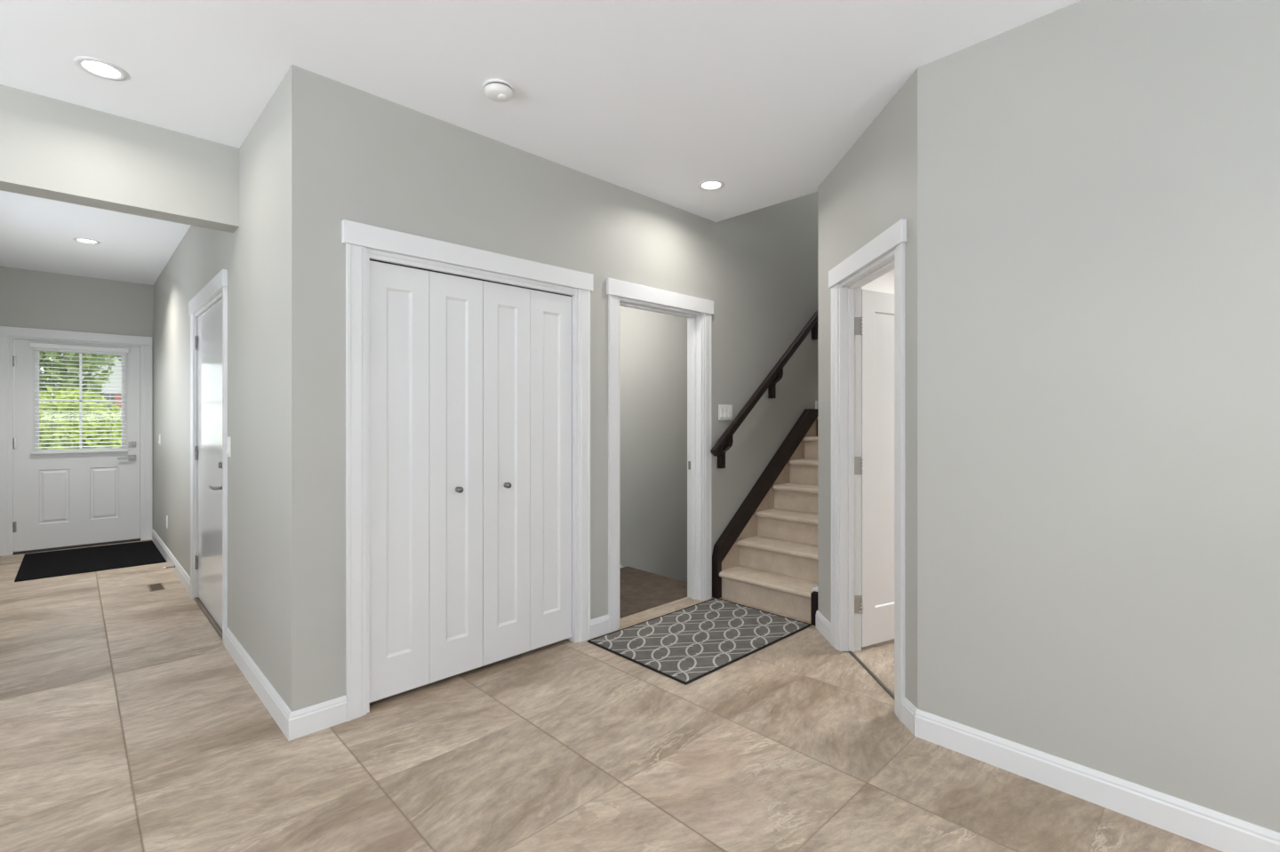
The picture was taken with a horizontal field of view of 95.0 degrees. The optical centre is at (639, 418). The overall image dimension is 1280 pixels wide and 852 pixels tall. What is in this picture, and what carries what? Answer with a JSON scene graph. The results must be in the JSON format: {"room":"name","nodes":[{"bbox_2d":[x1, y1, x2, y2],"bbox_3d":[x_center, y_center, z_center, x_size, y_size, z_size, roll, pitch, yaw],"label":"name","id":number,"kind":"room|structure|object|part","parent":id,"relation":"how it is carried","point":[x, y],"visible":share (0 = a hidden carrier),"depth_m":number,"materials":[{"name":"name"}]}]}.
{"room":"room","nodes":[
{"label":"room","id":0,"kind":"room"},
{"bbox_2d":[0,266,152,337],"bbox_3d":[-5.773,-0.069,5.935,1.558,2.740,0.160,0,0,-44],"label":"wall","id":1,"kind":"structure","parent":0,"point":[28,299],"depth_m":5.90,"materials":[{"name":"beige paint"}]},
{"bbox_2d":[12,338,139,551],"bbox_3d":[-5.676,0.258,5.930,0.947,2.045,0.101,0,0,-44],"label":"door","id":2,"kind":"structure","parent":1,"relation":"in","point":[60,500],"depth_m":5.90,"materials":[{"name":"white paint"}]},
{"bbox_2d":[29,343,128,454],"bbox_3d":[-5.640,-0.193,5.921,0.724,1.077,0.050,0,0,-44],"label":"window blind","id":3,"kind":"object","parent":2,"relation":"attached to","point":[31,345],"visible":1,"depth_m":5.90,"materials":[{"name":"white plastic"}]},
{"bbox_3d":[-5.642,0.335,5.924,0.704,0.022,0.032,0,0,-44],"label":"rail","id":4,"kind":"part","parent":3,"relation":"part of","materials":[{"name":"white plastic"}]},
{"bbox_3d":[-5.397,0.416,6.170,0.152,0.062,0.056,0,0,-44],"label":"lever handle","id":5,"kind":"part","parent":2,"relation":"part of","materials":[{"name":"silver metal"}]},
{"bbox_2d":[0,326,152,556],"bbox_3d":[-5.711,0.213,5.971,1.143,2.175,0.176,0,0,-44],"label":"door frame","id":6,"kind":"structure","parent":1,"relation":"attached to","point":[7,334],"depth_m":5.75,"materials":[{"name":"white paint"}]},
{"bbox_3d":[-6.029,0.258,5.562,0.080,2.085,0.018,0,0,-44],"label":"casing","id":7,"kind":"part","parent":6,"relation":"part of","materials":[{"name":"white paint"}]},
{"bbox_3d":[-5.659,-0.829,5.917,1.143,0.090,0.026,0,0,-44],"label":"head casing","id":8,"kind":"part","parent":6,"relation":"part of","materials":[{"name":"white paint"}]},
{"bbox_3d":[-5.280,0.258,6.290,0.080,2.085,0.018,0,0,-44],"label":"casing","id":9,"kind":"part","parent":6,"relation":"part of","materials":[{"name":"white paint"}]},
{"bbox_2d":[0,84,239,232],"bbox_3d":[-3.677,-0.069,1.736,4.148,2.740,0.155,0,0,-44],"label":"beam","id":10,"kind":"structure","parent":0,"point":[51,148],"depth_m":2.78,"materials":[{"name":"beige paint"}]},
{"bbox_2d":[152,78,283,700],"bbox_3d":[-3.332,-0.069,4.449,0.130,2.740,5.374,0,0,-44],"label":"wall","id":11,"kind":"structure","parent":0,"point":[252,255],"depth_m":3.01,"materials":[{"name":"beige paint"}]},
{"bbox_2d":[158,433,160,445],"bbox_3d":[-4.784,0.211,5.838,0.015,0.115,0.070,0,0,-44],"label":"light switch","id":12,"kind":"object","parent":11,"relation":"attached to","point":[159,436],"visible":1,"depth_m":5.83,"materials":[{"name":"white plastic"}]},
{"bbox_2d":[188,269,227,647],"bbox_3d":[-2.775,0.226,3.857,0.156,2.150,1.326,0,0,-44],"label":"door frame","id":13,"kind":"structure","parent":11,"relation":"attached to","point":[218,285],"depth_m":4.06,"materials":[{"name":"white paint"}]},
{"bbox_3d":[-3.240,0.275,4.249,0.018,2.052,0.080,0,0,-44],"label":"casing","id":14,"kind":"part","parent":13,"relation":"part of","materials":[{"name":"white paint"}]},
{"bbox_3d":[-2.821,-0.800,3.812,0.026,0.098,1.326,0,0,-44],"label":"head casing","id":15,"kind":"part","parent":13,"relation":"part of","materials":[{"name":"white paint"}]},
{"bbox_3d":[-2.397,0.275,3.381,0.018,2.052,0.080,0,0,-44],"label":"casing","id":16,"kind":"part","parent":13,"relation":"part of","materials":[{"name":"white paint"}]},
{"bbox_2d":[194,298,222,630],"bbox_3d":[-2.817,0.278,3.836,0.098,2.010,1.114,0,0,-44],"label":"door","id":17,"kind":"structure","parent":11,"relation":"in","point":[210,324],"depth_m":3.83,"materials":[{"name":"white paint"}]},
{"bbox_3d":[-2.527,0.413,3.508,0.056,0.062,0.152,0,0,-44],"label":"lever handle","id":18,"kind":"part","parent":17,"relation":"part of","materials":[{"name":"silver metal"}]},
{"bbox_2d":[152,528,291,741],"bbox_3d":[-3.334,1.247,4.347,0.015,0.108,5.519,0,0,-44],"label":"baseboard","id":19,"kind":"structure","parent":11,"relation":"attached to","point":[270,699],"depth_m":2.90,"materials":[{"name":"white paint"}]},
{"bbox_2d":[225,436,231,457],"bbox_3d":[-2.319,0.161,3.303,0.015,0.115,0.070,0,0,-44],"label":"light switch","id":20,"kind":"object","parent":11,"relation":"attached to","point":[228,442],"visible":1,"depth_m":3.29,"materials":[{"name":"white plastic"}]},
{"bbox_3d":[-2.316,0.161,3.307,0.006,0.115,0.070,0,0,-44],"label":"wall plate","id":21,"kind":"part","parent":20,"relation":"part of","materials":[{"name":"white plastic"}]},
{"bbox_2d":[0,0,1080,285],"bbox_3d":[-1.395,-1.514,1.363,6.900,0.150,12.900,0,0,-44],"label":"ceiling","id":22,"kind":"structure","parent":0,"point":[656,100],"depth_m":2.41,"materials":[{"name":"white paint"}]},
{"bbox_2d":[72,238,100,244],"bbox_3d":[-4.477,-1.436,4.750,0.164,0.006,0.164,0,0,-44],"label":"recessed light","id":23,"kind":"object","parent":22,"relation":"in","point":[81,240],"visible":1,"depth_m":4.75,"materials":[{"name":"white paint"}]},
{"bbox_2d":[73,56,127,80],"bbox_3d":[-2.214,-1.436,2.411,0.164,0.006,0.164,0,0,-44],"label":"recessed light","id":24,"kind":"object","parent":22,"relation":"in","point":[101,68],"visible":1,"depth_m":2.41,"materials":[{"name":"white paint"}]},
{"bbox_2d":[482,78,513,102],"bbox_3d":[-0.614,-1.415,2.547,0.132,0.048,0.132,0,0,-44],"label":"smoke detector","id":25,"kind":"object","parent":22,"relation":"attached to","point":[497,90],"visible":1,"depth_m":2.51,"materials":[{"name":"white plastic"}]},
{"bbox_3d":[-0.614,-1.434,2.547,0.132,0.010,0.132,0,0,-44],"label":"plate","id":26,"kind":"part","parent":25,"relation":"part of","materials":[{"name":"white plastic"}]},
{"bbox_2d":[697,179,724,191],"bbox_3d":[0.438,-1.436,3.612,0.164,0.006,0.164,0,0,-44],"label":"recessed light","id":27,"kind":"object","parent":22,"relation":"in","point":[708,185],"visible":1,"depth_m":3.61,"materials":[{"name":"white paint"}]},
{"bbox_2d":[283,64,818,711],"bbox_3d":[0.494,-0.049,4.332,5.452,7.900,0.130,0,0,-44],"label":"wall","id":28,"kind":"structure","parent":0,"point":[352,154],"depth_m":2.92,"materials":[{"name":"beige paint"}]},
{"bbox_2d":[369,260,482,703],"bbox_3d":[-1.010,0.283,2.815,0.569,1.980,0.071,0,0,-44],"label":"door","id":29,"kind":"structure","parent":28,"relation":"in","point":[426,327],"depth_m":2.80,"materials":[{"name":"white paint"}]},
{"bbox_3d":[-0.894,0.353,2.905,0.031,0.031,0.037,0,0,-44],"label":"knob","id":30,"kind":"part","parent":29,"relation":"part of","materials":[{"name":"grey metal"}]},
{"bbox_2d":[288,615,609,741],"bbox_3d":[-0.805,1.247,2.967,1.717,0.108,0.015,0,0,-44],"label":"baseboard","id":31,"kind":"structure","parent":28,"relation":"attached to","point":[309,720],"depth_m":2.46,"materials":[{"name":"white paint"}]},
{"bbox_2d":[341,219,593,721],"bbox_3d":[-0.822,0.226,3.034,1.379,2.150,0.156,0,0,-44],"label":"door frame","id":32,"kind":"structure","parent":28,"relation":"attached to","point":[356,236],"depth_m":2.64,"materials":[{"name":"white paint"}]},
{"bbox_3d":[-1.232,0.275,2.550,0.080,2.052,0.018,0,0,-44],"label":"casing","id":33,"kind":"part","parent":32,"relation":"part of","materials":[{"name":"white paint"}]},
{"bbox_3d":[-0.777,-0.800,2.987,1.379,0.098,0.026,0,0,-44],"label":"head casing","id":34,"kind":"part","parent":32,"relation":"part of","materials":[{"name":"white paint"}]},
{"bbox_3d":[-0.327,0.275,3.430,0.080,2.052,0.018,0,0,-44],"label":"casing","id":35,"kind":"part","parent":32,"relation":"part of","materials":[{"name":"white paint"}]},
{"bbox_2d":[482,280,571,665],"bbox_3d":[-0.600,0.283,3.214,0.569,1.980,0.071,0,0,-44],"label":"door","id":36,"kind":"structure","parent":28,"relation":"in","point":[527,333],"depth_m":3.19,"materials":[{"name":"white paint"}]},
{"bbox_3d":[-0.698,0.353,3.095,0.031,0.031,0.037,0,0,-44],"label":"knob","id":37,"kind":"part","parent":36,"relation":"part of","materials":[{"name":"grey metal"}]},
{"bbox_2d":[606,278,713,632],"bbox_3d":[0.119,0.226,3.949,1.012,2.150,0.156,0,0,-44],"label":"door frame","id":38,"kind":"structure","parent":28,"relation":"attached to","point":[699,315],"depth_m":4.19,"materials":[{"name":"white paint"}]},
{"bbox_3d":[-0.160,0.275,3.593,0.080,2.052,0.018,0,0,-44],"label":"casing","id":39,"kind":"part","parent":38,"relation":"part of","materials":[{"name":"white paint"}]},
{"bbox_3d":[0.164,-0.800,3.902,1.012,0.098,0.026,0,0,-44],"label":"head casing","id":40,"kind":"part","parent":38,"relation":"part of","materials":[{"name":"white paint"}]},
{"bbox_3d":[0.482,0.275,4.217,0.080,2.052,0.018,0,0,-44],"label":"casing","id":41,"kind":"part","parent":38,"relation":"part of","materials":[{"name":"white paint"}]},
{"bbox_2d":[718,404,732,420],"bbox_3d":[0.640,-0.045,4.372,0.162,0.115,0.015,0,0,-44],"label":"light switch","id":42,"kind":"object","parent":28,"relation":"attached to","point":[724,412],"visible":1,"depth_m":4.37,"materials":[{"name":"white plastic"}]},
{"bbox_2d":[710,308,818,468],"bbox_3d":[1.224,-0.506,4.873,2.048,1.744,0.109,0,0,-44],"label":"handrail","id":43,"kind":"object","parent":28,"relation":"attached to","point":[724,443],"visible":0.82,"depth_m":4.57,"materials":[{"name":"brown wood"}]},
{"bbox_2d":[815,400,818,408],"bbox_3d":[2.008,-0.097,5.703,1.170,0.125,0.015,0,0,-44],"label":"baseboard","id":44,"kind":"structure","parent":28,"relation":"attached to","point":[816,402],"depth_m":5.30,"materials":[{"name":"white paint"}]},
{"bbox_2d":[0,539,1222,851],"bbox_3d":[-0.283,1.351,2.514,10.100,0.100,13.000,0,0,-44],"label":"floor","id":45,"kind":"structure","parent":0,"point":[128,724],"depth_m":2.21,"materials":[{"name":"tile"}]},
{"bbox_2d":[12,537,140,554],"bbox_3d":[-5.707,1.290,5.979,0.929,0.022,0.170,0,0,-44],"label":"threshold","id":46,"kind":"object","parent":45,"relation":"on","point":[135,540],"visible":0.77,"depth_m":5.90,"materials":[{"name":"wood"}]},
{"bbox_2d":[14,540,166,582],"bbox_3d":[-5.075,1.295,5.443,0.943,0.010,1.300,0,0,-44],"label":"door mat","id":47,"kind":"object","parent":45,"relation":"on","point":[76,561],"visible":1,"depth_m":5.34,"materials":[{"name":"black rubber"}]},
{"bbox_2d":[147,583,165,591],"bbox_3d":[-3.722,1.297,4.513,0.090,0.006,0.230,0,0,-44],"label":"floor vent","id":48,"kind":"object","parent":45,"relation":"in","point":[155,587],"visible":1,"depth_m":4.51,"materials":[{"name":"brown metal"}]},
{"bbox_2d":[194,597,222,639],"bbox_3d":[-2.767,1.295,3.865,0.135,0.012,1.094,0,0,-44],"label":"threshold","id":49,"kind":"object","parent":45,"relation":"on","point":[197,600],"visible":0.21,"depth_m":3.81,"materials":[{"name":"brown"}]},
{"bbox_2d":[587,598,811,685],"bbox_3d":[0.386,1.295,3.545,1.184,0.010,0.764,0,0,-44],"label":"area rug","id":50,"kind":"object","parent":45,"relation":"on","point":[686,645],"visible":1,"depth_m":3.46,"materials":[{"name":"grey fabric"}]},
{"bbox_2d":[712,408,818,625],"bbox_3d":[1.767,0.609,4.882,2.640,1.384,0.854,0,0,-44],"label":"staircase","id":51,"kind":"structure","parent":45,"relation":"on","point":[766,557],"depth_m":4.36,"materials":[{"name":"beige carpet"}]},
{"bbox_3d":[1.068,0.621,4.775,1.390,1.359,0.032,0,0,-44],"label":"panel","id":52,"kind":"part","parent":51,"relation":"part of","materials":[{"name":"beige carpet"}]},
{"bbox_2d":[848,651,894,699],"bbox_3d":[1.179,1.298,2.944,0.018,0.006,0.664,0,0,-2],"label":"threshold strip","id":53,"kind":"object","parent":45,"relation":"on","point":[852,653],"visible":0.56,"depth_m":2.96,"materials":[{"name":"grey metal"}]},
{"bbox_2d":[619,305,687,582],"bbox_3d":[0.631,1.281,5.304,3.900,5.440,1.074,0,0,-44],"label":"wall","id":54,"kind":"structure","parent":0,"point":[653,345],"depth_m":5.39,"materials":[{"name":"beige paint"}]},
{"bbox_2d":[619,567,687,618],"bbox_3d":[0.510,2.207,5.086,3.218,1.828,0.927,0,0,-44],"label":"floor","id":55,"kind":"structure","parent":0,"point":[640,590],"depth_m":4.41,"materials":[{"name":"brown carpet"}]},
{"bbox_2d":[818,68,917,708],"bbox_3d":[1.183,-0.069,3.027,0.120,2.740,1.236,0,0,-1],"label":"wall","id":56,"kind":"structure","parent":0,"point":[873,187],"depth_m":2.81,"materials":[{"name":"beige paint"}]},
{"bbox_2d":[815,610,917,735],"bbox_3d":[1.115,1.247,3.028,0.015,0.108,1.242,0,0,-1],"label":"baseboard","id":57,"kind":"structure","parent":56,"relation":"attached to","point":[822,625],"depth_m":2.50,"materials":[{"name":"white paint"}]},
{"bbox_2d":[828,218,906,722],"bbox_3d":[1.172,0.226,2.944,0.146,2.150,0.896,0,0,-1],"label":"door frame","id":58,"kind":"structure","parent":56,"relation":"attached to","point":[845,297],"depth_m":3.27,"materials":[{"name":"white paint"}]},
{"bbox_3d":[1.106,0.275,3.332,0.018,2.052,0.080,0,0,-2],"label":"casing","id":59,"kind":"part","parent":58,"relation":"part of","materials":[{"name":"white paint"}]},
{"bbox_3d":[1.112,-0.800,2.942,0.026,0.098,0.896,0,0,-1],"label":"head casing","id":60,"kind":"part","parent":58,"relation":"part of","materials":[{"name":"white paint"}]},
{"bbox_3d":[1.126,0.275,2.552,0.018,2.052,0.080,0,0,-1],"label":"casing","id":61,"kind":"part","parent":58,"relation":"part of","materials":[{"name":"white paint"}]},
{"bbox_2d":[860,289,894,647],"bbox_3d":[1.519,0.279,3.443,0.670,2.000,0.041,0,0,-28],"label":"door","id":62,"kind":"structure","parent":56,"relation":"in","point":[877,308],"depth_m":3.35,"materials":[{"name":"white paint"}]},
{"bbox_2d":[861,269,894,294],"bbox_3d":[2.979,-0.069,3.190,3.480,2.740,3.020,0,0,-44],"label":"wall","id":63,"kind":"structure","parent":0,"point":[885,283],"depth_m":4.00,"materials":[{"name":"white paint"}]},
{"bbox_2d":[917,0,1279,832],"bbox_3d":[3.028,-0.069,0.554,0.125,2.740,5.292,0,0,-44],"label":"wall","id":64,"kind":"structure","parent":0,"point":[1099,180],"depth_m":1.97,"materials":[{"name":"beige paint"}]},
{"bbox_2d":[914,709,1279,851],"bbox_3d":[2.976,1.247,0.507,0.015,0.108,5.298,0,0,-44],"label":"baseboard","id":65,"kind":"structure","parent":64,"relation":"attached to","point":[1220,832],"depth_m":1.96,"materials":[{"name":"white paint"}]},
{"label":"outside","id":66,"kind":"structure","parent":0,"visible":0},
{"bbox_3d":[-34.335,1.626,35.308,80.000,0.050,81.500,0,0,-44],"label":"lawn","id":67,"kind":"structure","parent":66,"visible":0},
{"bbox_2d":[39,351,116,416],"bbox_3d":[-13.886,-0.694,12.960,3.486,4.598,2.914,0,0,-44],"label":"tree","id":68,"kind":"object","parent":67,"relation":"on","point":[84,356],"visible":0.21,"depth_m":13.37,"materials":[{"name":"green plant"}]},
{"bbox_2d":[39,385,121,449],"bbox_3d":[-9.509,0.535,9.701,1.760,2.133,1.090,0,0,-44],"label":"shrub","id":69,"kind":"object","parent":67,"relation":"on","point":[48,388],"visible":0.43,"depth_m":9.65,"materials":[{"name":"green plant"}]},
{"bbox_2d":[50,352,121,417],"bbox_3d":[-26.065,-2.199,32.541,10.000,7.600,8.200,0,0,-44],"label":"house","id":70,"kind":"structure","parent":67,"relation":"on","point":[117,372],"depth_m":28.25,"materials":[{"name":"white"}]}
]}

